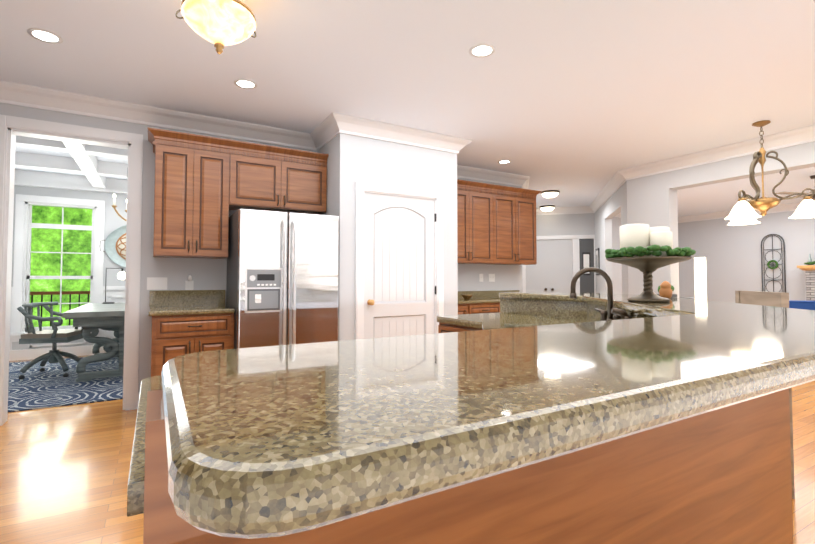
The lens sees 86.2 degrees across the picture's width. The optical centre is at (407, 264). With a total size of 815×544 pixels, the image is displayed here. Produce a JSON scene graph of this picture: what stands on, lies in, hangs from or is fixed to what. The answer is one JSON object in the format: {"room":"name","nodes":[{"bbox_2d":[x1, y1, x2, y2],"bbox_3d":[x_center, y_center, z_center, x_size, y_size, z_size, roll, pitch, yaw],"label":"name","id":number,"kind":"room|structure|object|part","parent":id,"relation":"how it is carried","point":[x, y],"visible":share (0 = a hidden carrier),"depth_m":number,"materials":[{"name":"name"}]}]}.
{"room":"kitchen","nodes":[
{"label":"kitchen","id":0,"kind":"room"},
{"bbox_2d":[11,185,126,349],"bbox_3d":[-4.361,0.034,7.126,3.300,2.750,0.120,1,-2,-30],"label":"wall","id":1,"kind":"structure","parent":0,"point":[113,220],"depth_m":6.82,"materials":[{"name":"grey paint"}]},
{"bbox_2d":[10,194,104,341],"bbox_3d":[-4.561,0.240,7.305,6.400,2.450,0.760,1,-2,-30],"label":"window","id":2,"kind":"structure","parent":1,"relation":"in","point":[24,226],"depth_m":6.53,"materials":[{"name":"white wood"}]},
{"bbox_3d":[-4.606,0.932,7.360,6.400,1.070,0.580,1,-2,-30],"label":"outside deck railing","id":3,"kind":"part","parent":2,"relation":"part of","materials":[{"name":"brown wood"}]},
{"bbox_2d":[9,286,124,360],"bbox_3d":[-4.324,0.876,7.034,3.240,1.060,0.030,1,-2,-30],"label":"trim","id":4,"kind":"structure","parent":1,"relation":"attached to","point":[115,294],"depth_m":6.58,"materials":[{"name":"white wood"}]},
{"bbox_2d":[100,225,126,267],"bbox_3d":[-4.338,-0.283,7.057,1.072,0.755,0.041,1,-2,-30],"label":"decor","id":5,"kind":"object","parent":1,"relation":"attached to","point":[115,245],"visible":0.17,"depth_m":6.91,"materials":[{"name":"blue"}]},
{"bbox_2d":[0,355,814,543],"bbox_3d":[2.146,1.350,5.468,17.400,0.013,12.400,1,-2,-30],"label":"floor","id":6,"kind":"structure","parent":0,"point":[64,473],"depth_m":2.83,"materials":[{"name":"brown wood"}]},
{"bbox_2d":[17,302,82,378],"bbox_3d":[-4.355,0.910,5.330,0.561,0.881,0.588,1,-2,-15],"label":"office chair","id":7,"kind":"object","parent":6,"relation":"on","point":[55,335],"visible":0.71,"depth_m":5.16,"materials":[{"name":"black"}]},
{"bbox_2d":[62,303,124,381],"bbox_3d":[-3.742,0.961,5.807,1.080,0.810,2.030,1,-2,-30],"label":"trestle table","id":8,"kind":"object","parent":6,"relation":"on","point":[91,319],"visible":0.4,"depth_m":5.01,"materials":[{"name":"grey wood"}]},
{"bbox_2d":[103,268,124,303],"bbox_3d":[-4.319,0.314,6.437,0.292,0.525,0.121,1,-2,-30],"label":"desk lamp","id":9,"kind":"object","parent":8,"relation":"on","point":[121,275],"visible":0.88,"depth_m":6.43,"materials":[{"name":"silver"}]},
{"bbox_2d":[151,313,233,376],"bbox_3d":[-1.930,0.866,3.894,0.625,0.875,0.655,1,-2,-30],"label":"base cabinet","id":10,"kind":"object","parent":6,"relation":"on","point":[173,336],"visible":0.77,"depth_m":3.62,"materials":[{"name":"brown wood"}]},
{"bbox_2d":[148,290,234,315],"bbox_3d":[-1.946,0.334,3.914,0.650,0.190,0.629,1,-2,-30],"label":"countertop","id":11,"kind":"structure","parent":10,"relation":"on","point":[176,302],"depth_m":4.08,"materials":[{"name":"stone"}]},
{"bbox_2d":[226,208,338,348],"bbox_3d":[-1.212,0.424,4.217,0.905,1.780,0.808,1,-2,-30],"label":"refrigerator","id":12,"kind":"object","parent":6,"relation":"on","point":[282,286],"visible":0.6,"depth_m":3.91,"materials":[{"name":"grey metal"}]},
{"bbox_2d":[127,376,792,543],"bbox_3d":[0.295,0.725,1.946,2.512,1.030,2.070,1,-2,-30],"label":"base cabinet","id":13,"kind":"object","parent":6,"relation":"on","point":[724,481],"depth_m":0.85,"materials":[{"name":"brown wood"}]},
{"bbox_2d":[159,291,814,543],"bbox_3d":[0.491,0.189,1.927,2.770,0.040,2.370,1,-2,-30],"label":"countertop","id":14,"kind":"structure","parent":13,"relation":"on","point":[332,441],"depth_m":0.43,"materials":[{"name":"beige stone"}]},
{"bbox_2d":[570,267,631,320],"bbox_3d":[0.946,0.169,2.046,0.308,0.317,0.358,1,-2,-30],"label":"faucet","id":15,"kind":"object","parent":14,"relation":"on","point":[617,309],"depth_m":2.08,"materials":[{"name":"brown metal"}]},
{"bbox_2d":[605,224,695,301],"bbox_3d":[1.112,-0.007,2.016,0.370,0.354,0.370,1,-2,-30],"label":"centerpiece","id":16,"kind":"object","parent":14,"relation":"on","point":[646,250],"visible":1,"depth_m":1.96,"materials":[{"name":"grey metal"}]},
{"bbox_2d":[657,281,676,297],"bbox_3d":[1.416,0.136,2.389,0.168,0.094,0.122,1,-2,-30],"label":"acorn","id":17,"kind":"object","parent":14,"relation":"on","point":[666,289],"visible":0.96,"depth_m":2.32,"materials":[{"name":"orange ceramic"}]},
{"bbox_2d":[458,304,469,314],"bbox_3d":[0.436,0.930,5.605,0.445,0.860,0.566,1,-2,-30],"label":"base cabinet","id":18,"kind":"object","parent":6,"relation":"on","point":[462,308],"depth_m":5.45,"materials":[{"name":"brown wood"}]},
{"bbox_2d":[470,303,499,313],"bbox_3d":[0.862,0.938,5.851,0.540,0.860,0.566,1,-2,-30],"label":"base cabinet","id":19,"kind":"object","parent":6,"relation":"on","point":[478,308],"depth_m":5.62,"materials":[{"name":"brown wood"}]},
{"bbox_2d":[458,290,518,303],"bbox_3d":[1.048,0.441,5.965,1.850,0.140,0.579,1,-2,-30],"label":"countertop","id":20,"kind":"structure","parent":19,"relation":"on","point":[484,297],"depth_m":6.14,"materials":[{"name":"stone"}]},
{"bbox_2d":[461,295,472,299],"bbox_3d":[0.786,0.432,5.750,0.160,0.060,0.160,1,-2,-30],"label":"bowl","id":21,"kind":"object","parent":20,"relation":"on","point":[466,297],"visible":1,"depth_m":5.70,"materials":[{"name":"brown wood"}]},
{"bbox_2d":[694,257,706,299],"bbox_3d":[3.935,0.637,5.835,0.320,1.460,0.320,1,-2,-30],"label":"table lamp","id":22,"kind":"object","parent":6,"relation":"on","point":[700,278],"visible":0.19,"depth_m":5.80,"materials":[{"name":"white"}]},
{"bbox_2d":[680,297,814,309],"bbox_3d":[5.244,0.928,6.165,2.490,0.900,3.571,1,-2,-30],"label":"sofa","id":23,"kind":"object","parent":6,"relation":"on","point":[806,305],"depth_m":5.32,"materials":[{"name":"blue fabric"}]},
{"bbox_2d":[735,291,794,498],"bbox_3d":[1.902,0.710,2.581,0.400,1.100,0.420,0,-2,9],"label":"counter stool","id":24,"kind":"object","parent":6,"relation":"on","point":[777,299],"visible":0.08,"depth_m":2.42,"materials":[{"name":"beige wood"}]},
{"bbox_2d":[805,270,814,300],"bbox_3d":[8.414,0.766,7.932,0.697,1.340,1.800,1,-2,-30],"label":"fireplace","id":25,"kind":"object","parent":6,"relation":"on","point":[810,284],"visible":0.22,"depth_m":8.68,"materials":[{"name":"white brick"}]},
{"bbox_2d":[797,254,814,270],"bbox_3d":[8.535,-0.072,8.029,0.417,0.338,2.000,1,-2,-30],"label":"mantel","id":26,"kind":"object","parent":25,"relation":"on","point":[810,265],"visible":1,"depth_m":8.70,"materials":[{"name":"brown wood"}]},
{"bbox_2d":[0,103,814,392],"bbox_3d":[2.102,-0.020,5.488,17.100,2.750,12.200,1,-2,-30],"label":"wall","id":27,"kind":"structure","parent":0,"point":[650,200],"depth_m":5.78,"materials":[{"name":"grey paint"}]},
{"bbox_2d":[0,114,142,424],"bbox_3d":[-2.930,0.047,3.788,1.040,2.505,0.172,1,-2,-30],"label":"door frame","id":28,"kind":"structure","parent":27,"relation":"attached to","point":[12,128],"depth_m":3.82,"materials":[{"name":"white wood"}]},
{"bbox_2d":[147,277,166,289],"bbox_3d":[-2.332,0.178,4.057,0.165,0.115,0.016,1,-2,-30],"label":"switch plate","id":29,"kind":"object","parent":27,"relation":"attached to","point":[156,283],"visible":1,"depth_m":4.06,"materials":[{"name":"white plastic"}]},
{"bbox_2d":[149,290,224,306],"bbox_3d":[-2.098,0.322,4.178,0.650,0.150,0.021,1,-2,-30],"label":"backsplash","id":30,"kind":"structure","parent":27,"relation":"attached to","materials":[{"name":"stone"}]},
{"bbox_2d":[147,127,230,258],"bbox_3d":[-2.032,-0.615,4.039,0.665,1.096,0.388,1,-2,-30],"label":"upper cabinet","id":31,"kind":"object","parent":27,"relation":"attached to","point":[204,185],"depth_m":3.91,"materials":[{"name":"brown wood"}]},
{"bbox_2d":[185,275,193,289],"bbox_3d":[-2.090,0.186,4.179,0.070,0.168,0.047,1,-2,-30],"label":"outlet","id":32,"kind":"object","parent":27,"relation":"attached to","point":[189,284],"visible":0.92,"depth_m":4.18,"materials":[{"name":"white plastic"}]},
{"bbox_2d":[231,140,328,214],"bbox_3d":[-1.331,-0.602,4.445,0.955,1.096,0.388,1,-2,-30],"label":"upper cabinet","id":33,"kind":"object","parent":27,"relation":"attached to","point":[263,177],"depth_m":4.31,"materials":[{"name":"brown wood"}]},
{"bbox_2d":[355,181,443,339],"bbox_3d":[-0.009,0.254,4.598,1.174,2.145,0.205,1,-2,-30],"label":"door","id":34,"kind":"structure","parent":27,"relation":"attached to","point":[399,260],"depth_m":4.58,"materials":[{"name":"white wood"}]},
{"bbox_2d":[148,297,651,390],"bbox_3d":[0.203,0.268,1.989,2.365,0.115,1.930,1,-2,-30],"label":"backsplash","id":35,"kind":"structure","parent":27,"relation":"attached to","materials":[{"name":"stone"}]},
{"bbox_2d":[0,80,814,214],"bbox_3d":[1.298,-1.365,4.227,10.100,0.144,8.550,1,-2,-30],"label":"crown molding","id":36,"kind":"structure","parent":27,"relation":"attached to","point":[332,125],"depth_m":4.52,"materials":[{"name":"white"}]},
{"bbox_2d":[457,179,496,263],"bbox_3d":[0.745,-0.557,5.937,0.832,1.085,0.388,1,-2,-30],"label":"upper cabinet","id":37,"kind":"object","parent":27,"relation":"attached to","point":[496,224],"depth_m":5.87,"materials":[{"name":"brown wood"}]},
{"bbox_2d":[479,274,482,281],"bbox_3d":[1.073,0.193,6.320,0.070,0.115,0.016,1,-2,-30],"label":"light switch","id":38,"kind":"object","parent":27,"relation":"attached to","point":[480,275],"depth_m":6.32,"materials":[{"name":"white plastic"}]},
{"bbox_2d":[458,290,518,297],"bbox_3d":[0.908,0.429,6.208,1.850,0.100,0.020,1,-2,-30],"label":"backsplash","id":39,"kind":"structure","parent":27,"relation":"attached to","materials":[{"name":"stone"}]},
{"bbox_2d":[489,274,494,281],"bbox_3d":[1.246,0.196,6.421,0.115,0.115,0.016,1,-2,-30],"label":"light switch","id":40,"kind":"object","parent":27,"relation":"attached to","point":[491,277],"depth_m":6.42,"materials":[{"name":"white plastic"}]},
{"bbox_2d":[485,185,540,264],"bbox_3d":[1.495,-0.543,6.371,0.902,1.085,0.388,1,-2,-30],"label":"upper cabinet","id":41,"kind":"object","parent":27,"relation":"attached to","point":[516,207],"depth_m":6.23,"materials":[{"name":"brown wood"}]},
{"bbox_2d":[522,235,595,292],"bbox_3d":[3.367,0.425,9.661,1.606,2.135,0.158,0,-2,15],"label":"door frame","id":42,"kind":"structure","parent":27,"relation":"attached to","point":[583,252],"depth_m":9.52,"materials":[{"name":"white wood"}]},
{"bbox_2d":[595,248,599,274],"bbox_3d":[3.941,-0.053,9.036,0.025,0.550,0.400,-1,-2,16],"label":"picture","id":43,"kind":"object","parent":27,"relation":"attached to","point":[597,258],"visible":0.83,"depth_m":8.95,"materials":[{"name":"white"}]},
{"bbox_2d":[678,202,800,222],"bbox_3d":[8.998,-1.255,7.573,0.119,0.144,8.580,1,-2,-30],"label":"crown molding","id":44,"kind":"structure","parent":27,"relation":"attached to","point":[725,214],"depth_m":10.29,"materials":[{"name":"white wood"}]},
{"bbox_2d":[761,234,785,291],"bbox_3d":[7.912,0.004,9.435,0.053,1.343,0.424,1,-2,-30],"label":"decor","id":45,"kind":"object","parent":27,"relation":"attached to","point":[770,261],"visible":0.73,"depth_m":9.43,"materials":[{"name":"grey metal"}]},
{"bbox_2d":[0,0,814,216],"bbox_3d":[2.146,-1.393,5.558,17.400,0.001,12.400,1,-2,-30],"label":"ceiling","id":46,"kind":"structure","parent":0,"point":[578,102],"depth_m":3.31,"materials":[{"name":"white paint"}]},
{"bbox_2d":[27,28,62,43],"bbox_3d":[-2.350,-1.481,2.826,0.178,0.004,0.178,2,-2,-39],"label":"recessed light","id":47,"kind":"object","parent":46,"relation":"in","point":[46,36],"depth_m":2.82,"materials":[{"name":"white"}]},
{"bbox_2d":[14,136,127,193],"bbox_3d":[-3.463,-1.281,5.609,3.350,0.219,3.480,1,-2,-30],"label":"beams","id":48,"kind":"structure","parent":46,"relation":"attached to","point":[89,165],"depth_m":5.67,"materials":[{"name":"white wood"}]},
{"bbox_2d":[111,194,126,220],"bbox_3d":[-3.594,-0.932,6.053,0.848,0.890,0.819,1,-2,-30],"label":"chandelier","id":49,"kind":"object","parent":46,"relation":"hanging from","point":[114,206],"visible":0.04,"depth_m":5.79,"materials":[{"name":"grey metal"}]},
{"bbox_2d":[175,0,255,53],"bbox_3d":[-0.996,-1.314,2.325,0.421,0.370,0.428,1,-2,-30],"label":"light","id":50,"kind":"object","parent":46,"relation":"attached to","point":[219,24],"visible":1,"depth_m":2.26,"materials":[{"name":"beige glass"}]},
{"bbox_2d":[234,79,256,88],"bbox_3d":[-1.309,-1.458,3.522,0.178,0.004,0.178,-1,-2,15],"label":"recessed light","id":51,"kind":"object","parent":46,"relation":"in","point":[242,83],"depth_m":3.52,"materials":[{"name":"white"}]},
{"bbox_2d":[469,44,494,57],"bbox_3d":[0.515,-1.475,3.008,0.178,0.004,0.178,2,-2,-39],"label":"recessed light","id":52,"kind":"object","parent":46,"relation":"in","point":[477,51],"depth_m":3.00,"materials":[{"name":"white"}]},
{"bbox_2d":[498,160,510,163],"bbox_3d":[1.306,-1.381,5.869,0.178,0.004,0.178,-1,-2,15],"label":"recessed light","id":53,"kind":"object","parent":46,"relation":"in","point":[502,161],"depth_m":5.85,"materials":[{"name":"white"}]},
{"bbox_2d":[540,205,554,211],"bbox_3d":[3.045,-1.199,9.485,0.326,0.130,0.326,2,-2,-39],"label":"flush light","id":54,"kind":"object","parent":46,"relation":"attached to","point":[546,208],"depth_m":9.38,"materials":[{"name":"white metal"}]},
{"bbox_2d":[541,190,559,198],"bbox_3d":[2.584,-1.252,7.889,0.326,0.130,0.326,2,-2,-39],"label":"flush light","id":55,"kind":"object","parent":46,"relation":"attached to","point":[550,194],"depth_m":7.79,"materials":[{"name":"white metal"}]},
{"bbox_2d":[725,120,814,224],"bbox_3d":[3.530,-0.942,4.329,0.822,0.982,0.851,1,-2,-30],"label":"pendant chandelier","id":56,"kind":"object","parent":46,"relation":"hanging from","point":[743,212],"visible":1,"depth_m":4.29,"materials":[{"name":"grey metal"}]},
{"bbox_2d":[776,175,814,200],"bbox_3d":[6.223,-1.181,6.697,1.372,0.350,1.310,1,-2,-30],"label":"ceiling fan","id":57,"kind":"object","parent":46,"relation":"hanging from","point":[809,193],"visible":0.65,"depth_m":6.62,"materials":[{"name":"brown metal"}]},
{"label":"outside","id":58,"kind":"structure","parent":0,"visible":0},
{"bbox_2d":[30,205,91,326],"bbox_3d":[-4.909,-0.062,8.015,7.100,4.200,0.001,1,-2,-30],"label":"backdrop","id":59,"kind":"structure","parent":58,"point":[49,240],"depth_m":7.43,"materials":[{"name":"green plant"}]}
]}

